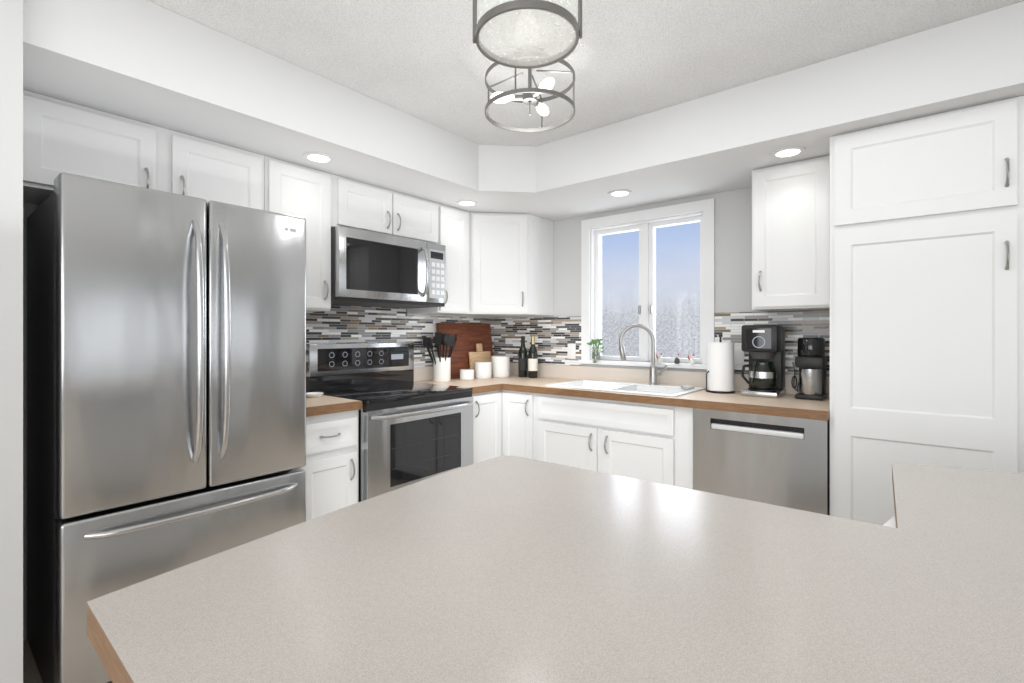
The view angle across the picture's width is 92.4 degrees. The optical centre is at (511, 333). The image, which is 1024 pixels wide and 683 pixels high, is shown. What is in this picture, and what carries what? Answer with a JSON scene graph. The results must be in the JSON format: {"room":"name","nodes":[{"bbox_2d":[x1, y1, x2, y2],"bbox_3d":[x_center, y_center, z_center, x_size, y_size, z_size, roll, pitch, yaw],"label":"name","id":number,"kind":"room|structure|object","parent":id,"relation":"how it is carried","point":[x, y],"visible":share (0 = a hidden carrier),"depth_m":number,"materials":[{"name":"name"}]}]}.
{"room":"kitchen","nodes":[
{"label":"kitchen","id":0,"kind":"room"},
{"bbox_2d":[0,0,22,682],"bbox_3d":[-1.793,0.043,1.659,0.790,2.440,0.120,0,0,39],"label":"wall","id":1,"kind":"structure","parent":0,"point":[11,341],"depth_m":1.44,"materials":[{"name":"grey paint"}]},
{"bbox_2d":[23,639,43,682],"bbox_3d":[-0.033,1.293,-0.462,6.600,0.060,7.600,0,0,39],"label":"floor","id":2,"kind":"structure","parent":0,"point":[31,673],"depth_m":1.86,"materials":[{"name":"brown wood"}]},
{"bbox_2d":[27,173,305,682],"bbox_3d":[-1.418,0.362,2.067,0.795,1.771,0.814,0,0,39],"label":"refrigerator","id":3,"kind":"object","parent":2,"relation":"on","point":[166,381],"visible":0.94,"depth_m":1.76,"materials":[{"name":"grey metal"}]},
{"bbox_2d":[300,410,357,520],"bbox_3d":[-1.121,0.826,2.589,0.650,0.875,0.352,0,0,39],"label":"base cabinet","id":4,"kind":"object","parent":2,"relation":"on","point":[331,467],"visible":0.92,"depth_m":2.42,"materials":[{"name":"white paint"}]},
{"bbox_2d":[306,395,361,416],"bbox_3d":[-1.128,0.320,2.595,0.633,0.142,0.352,0,0,39],"label":"countertop","id":5,"kind":"structure","parent":4,"relation":"on","point":[322,405],"depth_m":2.45,"materials":[{"name":"beige laminate"}]},
{"bbox_2d":[306,392,322,397],"bbox_3d":[-1.081,0.337,2.681,0.100,0.022,0.100,0,0,39],"label":"spoon rest","id":6,"kind":"object","parent":5,"relation":"on","point":[314,394],"visible":0.92,"depth_m":2.65,"materials":[{"name":"white ceramic"}]},
{"bbox_2d":[306,342,472,502],"bbox_3d":[-0.718,0.663,3.002,0.716,1.200,0.780,0,0,39],"label":"range","id":7,"kind":"object","parent":2,"relation":"on","point":[410,431],"visible":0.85,"depth_m":2.89,"materials":[{"name":"silver metal"}]},
{"bbox_2d":[472,390,535,463],"bbox_3d":[-0.109,0.826,3.632,0.899,0.875,0.950,0,0,39],"label":"base cabinet","id":8,"kind":"object","parent":2,"relation":"on","point":[504,422],"visible":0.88,"depth_m":3.32,"materials":[{"name":"white paint"}]},
{"bbox_2d":[413,366,501,393],"bbox_3d":[-0.420,0.320,3.461,0.633,0.142,0.292,0,0,39],"label":"countertop","id":9,"kind":"structure","parent":8,"relation":"on","point":[421,374],"depth_m":3.56,"materials":[{"name":"beige laminate"}]},
{"bbox_2d":[422,332,456,381],"bbox_3d":[-0.526,0.171,3.587,0.272,0.355,0.261,0,0,39],"label":"utensil crock","id":10,"kind":"object","parent":9,"relation":"on","point":[441,369],"visible":1,"depth_m":3.52,"materials":[{"name":"white ceramic"}]},
{"bbox_2d":[460,369,473,379],"bbox_3d":[-0.340,0.311,3.708,0.108,0.075,0.108,0,0,39],"label":"canister","id":11,"kind":"object","parent":9,"relation":"on","point":[466,374],"visible":1,"depth_m":3.66,"materials":[{"name":"white ceramic"}]},
{"bbox_2d":[474,362,490,378],"bbox_3d":[-0.225,0.286,3.816,0.132,0.125,0.132,0,0,39],"label":"canister","id":12,"kind":"object","parent":9,"relation":"on","point":[482,370],"visible":1,"depth_m":3.76,"materials":[{"name":"white ceramic"}]},
{"bbox_2d":[502,363,829,420],"bbox_3d":[0.617,0.320,3.227,2.537,0.142,0.658,0,0,39],"label":"countertop","id":13,"kind":"structure","parent":8,"relation":"on","point":[788,404],"depth_m":2.92,"materials":[{"name":"beige laminate"}]},
{"bbox_2d":[436,323,492,377],"bbox_3d":[-0.359,0.133,3.938,0.090,0.429,0.590,0,0,39],"label":"cutting board","id":14,"kind":"object","parent":13,"relation":"on","point":[469,336],"visible":0.52,"depth_m":3.89,"materials":[{"name":"brown wood"}]},
{"bbox_2d":[468,344,490,368],"bbox_3d":[-0.257,0.215,3.977,0.051,0.264,0.245,0,0,39],"label":"cutting board","id":15,"kind":"object","parent":13,"relation":"on","point":[479,355],"visible":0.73,"depth_m":3.96,"materials":[{"name":"brown wood"}]},
{"bbox_2d":[491,356,509,377],"bbox_3d":[-0.092,0.266,3.932,0.148,0.165,0.148,0,0,39],"label":"canister","id":16,"kind":"object","parent":13,"relation":"on","point":[500,366],"visible":0.96,"depth_m":3.87,"materials":[{"name":"white ceramic"}]},
{"bbox_2d":[518,336,527,376],"bbox_3d":[0.088,0.185,3.919,0.075,0.326,0.075,0,0,39],"label":"bottle","id":17,"kind":"object","parent":13,"relation":"on","point":[522,362],"visible":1,"depth_m":3.89,"materials":[{"name":"black glass"}]},
{"bbox_2d":[528,336,537,377],"bbox_3d":[0.165,0.185,3.856,0.075,0.326,0.075,0,0,39],"label":"bottle","id":18,"kind":"object","parent":13,"relation":"on","point":[532,363],"visible":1,"depth_m":3.83,"materials":[{"name":"black glass"}]},
{"bbox_2d":[546,379,705,396],"bbox_3d":[0.717,0.425,3.152,0.870,0.172,0.507,0,0,39],"label":"sink basin","id":19,"kind":"object","parent":13,"relation":"in","point":[641,388],"visible":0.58,"depth_m":3.20,"materials":[{"name":"white ceramic"}]},
{"bbox_2d":[681,385,693,389],"bbox_3d":[1.079,0.333,3.019,0.080,0.030,0.080,0,0,39],"label":"scrubber","id":20,"kind":"object","parent":19,"relation":"on","point":[686,387],"visible":0.96,"depth_m":2.99,"materials":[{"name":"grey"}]},
{"bbox_2d":[619,324,667,384],"bbox_3d":[0.870,0.138,3.235,0.298,0.402,0.154,0,0,39],"label":"faucet","id":21,"kind":"object","parent":13,"relation":"on","point":[654,373],"visible":1,"depth_m":3.24,"materials":[{"name":"silver metal"}]},
{"bbox_2d":[706,334,734,393],"bbox_3d":[1.238,0.177,2.915,0.160,0.343,0.160,0,0,39],"label":"paper towel holder","id":22,"kind":"object","parent":13,"relation":"on","point":[720,368],"visible":1,"depth_m":2.85,"materials":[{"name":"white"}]},
{"bbox_2d":[741,325,785,397],"bbox_3d":[1.425,0.151,2.783,0.185,0.395,0.258,0,0,39],"label":"coffee maker","id":23,"kind":"object","parent":13,"relation":"on","point":[763,346],"visible":1,"depth_m":2.72,"materials":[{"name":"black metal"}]},
{"bbox_2d":[795,337,826,400],"bbox_3d":[1.605,0.185,2.635,0.130,0.327,0.170,0,0,39],"label":"coffee maker","id":24,"kind":"object","parent":13,"relation":"on","point":[811,361],"visible":1,"depth_m":2.58,"materials":[{"name":"black plastic"}]},
{"bbox_2d":[791,362,798,391],"bbox_3d":[1.617,0.247,2.784,0.060,0.169,0.025,0,0,39],"label":"cord","id":25,"kind":"object","parent":24,"relation":"attached to","point":[793,381],"visible":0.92,"depth_m":2.79,"materials":[{"name":"black plastic"}]},
{"bbox_2d":[536,393,692,488],"bbox_3d":[0.732,0.826,3.138,1.029,0.875,0.650,0,0,39],"label":"base cabinet","id":26,"kind":"object","parent":2,"relation":"on","point":[648,442],"visible":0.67,"depth_m":2.86,"materials":[{"name":"white paint"}]},
{"bbox_2d":[693,408,829,514],"bbox_3d":[1.370,0.826,2.623,0.600,0.874,0.585,0,0,39],"label":"dishwasher","id":27,"kind":"object","parent":2,"relation":"on","point":[778,460],"visible":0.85,"depth_m":2.37,"materials":[{"name":"grey metal"}]},
{"bbox_2d":[883,516,895,527],"bbox_3d":[0.865,0.828,0.677,2.150,0.870,1.800,0,0,39],"label":"base cabinet","id":28,"kind":"object","parent":2,"relation":"on","point":[891,522],"depth_m":1.01,"materials":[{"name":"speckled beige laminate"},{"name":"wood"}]},
{"bbox_2d":[87,456,1023,682],"bbox_3d":[0.863,0.370,0.697,2.278,0.042,1.950,0,0,39],"label":"countertop","id":29,"kind":"structure","parent":28,"relation":"on","point":[508,569],"depth_m":0.66,"materials":[{"name":"grey laminate"}]},
{"bbox_2d":[830,96,1023,524],"bbox_3d":[1.898,0.189,2.186,0.758,2.148,0.650,0,0,39],"label":"pantry cabinet","id":30,"kind":"object","parent":2,"relation":"on","point":[926,290],"visible":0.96,"depth_m":1.99,"materials":[{"name":"white paint"}]},
{"bbox_2d":[23,203,493,639],"bbox_3d":[-2.445,0.043,1.604,0.150,2.440,7.350,0,0,39],"label":"wall","id":31,"kind":"structure","parent":0,"point":[29,209],"depth_m":2.02,"materials":[{"name":"grey paint"}]},
{"bbox_2d":[264,156,330,311],"bbox_3d":[-1.227,-0.504,2.673,0.380,0.761,0.356,0,0,39],"label":"upper cabinet","id":32,"kind":"object","parent":31,"relation":"attached to","point":[292,189],"visible":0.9,"depth_m":2.62,"materials":[{"name":"white paint"}]},
{"bbox_2d":[306,305,493,366],"bbox_3d":[-0.818,0.086,3.471,0.008,0.566,2.100,0,0,39],"label":"tile backsplash","id":33,"kind":"structure","parent":31,"relation":"attached to","point":[343,323],"depth_m":3.34,"materials":[{"name":"tile"}]},
{"bbox_2d":[407,203,470,314],"bbox_3d":[-0.510,-0.513,3.550,0.380,0.743,0.323,0,0,39],"label":"upper cabinet","id":34,"kind":"object","parent":31,"relation":"attached to","point":[454,231],"visible":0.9,"depth_m":3.46,"materials":[{"name":"white paint"}]},
{"bbox_2d":[452,212,553,316],"bbox_3d":[-0.112,-0.513,3.838,0.634,0.743,0.634,0,0,39],"label":"upper cabinet","id":35,"kind":"object","parent":31,"relation":"attached to","point":[512,264],"visible":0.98,"depth_m":3.61,"materials":[{"name":"white paint"}]},
{"bbox_2d":[23,0,1023,220],"bbox_3d":[1.292,-1.032,1.160,6.200,0.289,3.010,0,0,39],"label":"soffit","id":36,"kind":"structure","parent":0,"point":[147,62],"depth_m":2.15,"materials":[{"name":"white paint"}]},
{"bbox_2d":[23,90,263,209],"bbox_3d":[-1.626,-0.711,2.184,0.380,0.348,0.902,0,0,39],"label":"upper cabinet","id":37,"kind":"object","parent":36,"relation":"hanging from","point":[60,136],"visible":0.77,"depth_m":2.01,"materials":[{"name":"white paint"}]},
{"bbox_2d":[303,152,334,163],"bbox_3d":[-0.975,-0.884,2.478,0.150,0.006,0.150,0,0,39],"label":"recessed light","id":38,"kind":"object","parent":36,"relation":"in","point":[318,157],"visible":1,"depth_m":2.48,"materials":[{"name":"white paint"}]},
{"bbox_2d":[330,174,437,243],"bbox_3d":[-0.863,-0.740,3.118,0.380,0.290,0.789,0,0,39],"label":"upper cabinet","id":39,"kind":"object","parent":36,"relation":"hanging from","point":[362,206],"visible":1,"depth_m":2.97,"materials":[{"name":"white paint"}]},
{"bbox_2d":[331,226,445,307],"bbox_3d":[-0.828,-0.383,3.090,0.471,0.408,0.790,0,0,39],"label":"microwave","id":40,"kind":"object","parent":39,"relation":"attached to","point":[370,269],"visible":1,"depth_m":2.92,"materials":[{"name":"grey metal"}]},
{"bbox_2d":[456,200,477,206],"bbox_3d":[-0.305,-0.884,3.338,0.150,0.006,0.150,0,0,39],"label":"recessed light","id":41,"kind":"object","parent":36,"relation":"in","point":[468,203],"visible":0.98,"depth_m":3.33,"materials":[{"name":"white paint"}]},
{"bbox_2d":[608,190,631,196],"bbox_3d":[0.683,-0.884,3.105,0.150,0.006,0.150,0,0,39],"label":"recessed light","id":42,"kind":"object","parent":36,"relation":"in","point":[619,193],"visible":0.96,"depth_m":3.10,"materials":[{"name":"white paint"}]},
{"bbox_2d":[771,146,805,158],"bbox_3d":[1.350,-0.884,2.403,0.150,0.006,0.150,0,0,39],"label":"recessed light","id":43,"kind":"object","parent":36,"relation":"in","point":[787,152],"visible":1,"depth_m":2.40,"materials":[{"name":"white paint"}]},
{"bbox_2d":[148,0,1023,146],"bbox_3d":[-0.033,-1.217,-0.462,6.500,0.080,7.500,0,0,39],"label":"ceiling","id":44,"kind":"structure","parent":0,"point":[428,61],"depth_m":2.02,"materials":[{"name":"white paint"}]},
{"bbox_2d":[473,0,581,68],"bbox_3d":[0.038,-0.957,1.240,0.260,0.437,0.260,0,0,39],"label":"pendant light","id":45,"kind":"object","parent":44,"relation":"hanging from","point":[525,34],"visible":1,"depth_m":1.21,"materials":[{"name":"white glass"}]},
{"bbox_2d":[485,60,574,131],"bbox_3d":[0.075,-1.048,2.074,0.380,0.253,0.380,0,0,39],"label":"flush ceiling light","id":46,"kind":"object","parent":44,"relation":"attached to","point":[529,96],"visible":0.85,"depth_m":2.06,"materials":[{"name":"silver metal"}]},
{"bbox_2d":[494,187,798,376],"bbox_3d":[2.291,0.043,2.384,6.200,2.440,0.150,0,0,39],"label":"wall","id":47,"kind":"structure","parent":0,"point":[733,250],"depth_m":3.10,"materials":[{"name":"grey paint"}]},
{"bbox_2d":[494,316,582,365],"bbox_3d":[0.198,0.059,3.991,0.864,0.376,0.008,0,0,39],"label":"tile backsplash","id":48,"kind":"structure","parent":47,"relation":"attached to","point":[555,337],"depth_m":3.95,"materials":[{"name":"tile"}]},
{"bbox_2d":[568,344,575,358],"bbox_3d":[0.457,0.138,3.770,0.072,0.116,0.006,0,0,39],"label":"electrical outlet plate","id":49,"kind":"object","parent":48,"relation":"attached to","point":[571,351],"visible":1,"depth_m":3.77,"materials":[{"name":"white plastic"}]},
{"bbox_2d":[579,198,714,368],"bbox_3d":[0.943,-0.311,3.455,0.988,1.079,0.194,0,0,39],"label":"window","id":50,"kind":"structure","parent":47,"relation":"in","point":[646,229],"depth_m":3.44,"materials":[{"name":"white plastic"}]},
{"bbox_2d":[587,339,604,362],"bbox_3d":[0.610,0.126,3.552,0.152,0.178,0.112,0,0,39],"label":"vase","id":51,"kind":"object","parent":50,"relation":"on","point":[596,349],"visible":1,"depth_m":3.55,"materials":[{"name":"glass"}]},
{"bbox_2d":[656,353,662,362],"bbox_3d":[0.980,0.166,3.268,0.047,0.064,0.035,0,0,39],"label":"figurine","id":52,"kind":"object","parent":50,"relation":"on","point":[659,360],"visible":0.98,"depth_m":3.25,"materials":[{"name":"white ceramic"}]},
{"bbox_2d":[673,354,679,363],"bbox_3d":[1.068,0.166,3.196,0.047,0.064,0.035,0,0,39],"label":"figurine","id":53,"kind":"object","parent":50,"relation":"on","point":[676,360],"visible":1,"depth_m":3.18,"materials":[{"name":"black ceramic"}]},
{"bbox_2d":[688,354,694,363],"bbox_3d":[1.143,0.166,3.134,0.047,0.064,0.035,0,0,39],"label":"figurine","id":54,"kind":"object","parent":50,"relation":"on","point":[691,360],"visible":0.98,"depth_m":3.12,"materials":[{"name":"white ceramic"}]},
{"bbox_2d":[715,310,829,377],"bbox_3d":[1.546,0.059,2.891,0.680,0.376,0.008,0,0,39],"label":"tile backsplash","id":55,"kind":"structure","parent":47,"relation":"attached to","point":[810,323],"depth_m":2.84,"materials":[{"name":"tile"}]},
{"bbox_2d":[734,345,743,364],"bbox_3d":[1.385,0.133,3.013,0.072,0.116,0.006,0,0,39],"label":"electrical outlet plate","id":56,"kind":"object","parent":55,"relation":"attached to","point":[738,355],"visible":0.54,"depth_m":3.01,"materials":[{"name":"white plastic"}]},
{"bbox_2d":[752,155,829,311],"bbox_3d":[1.539,-0.507,2.654,0.383,0.756,0.380,0,0,39],"label":"upper cabinet","id":57,"kind":"object","parent":47,"relation":"attached to","point":[790,236],"visible":0.98,"depth_m":2.54,"materials":[{"name":"white paint"}]},
{"label":"outside","id":58,"kind":"structure","parent":0,"visible":0},
{"bbox_2d":[602,222,699,358],"bbox_3d":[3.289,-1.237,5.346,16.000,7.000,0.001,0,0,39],"label":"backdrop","id":59,"kind":"structure","parent":58,"point":[626,285],"depth_m":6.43,"materials":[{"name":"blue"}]}
]}

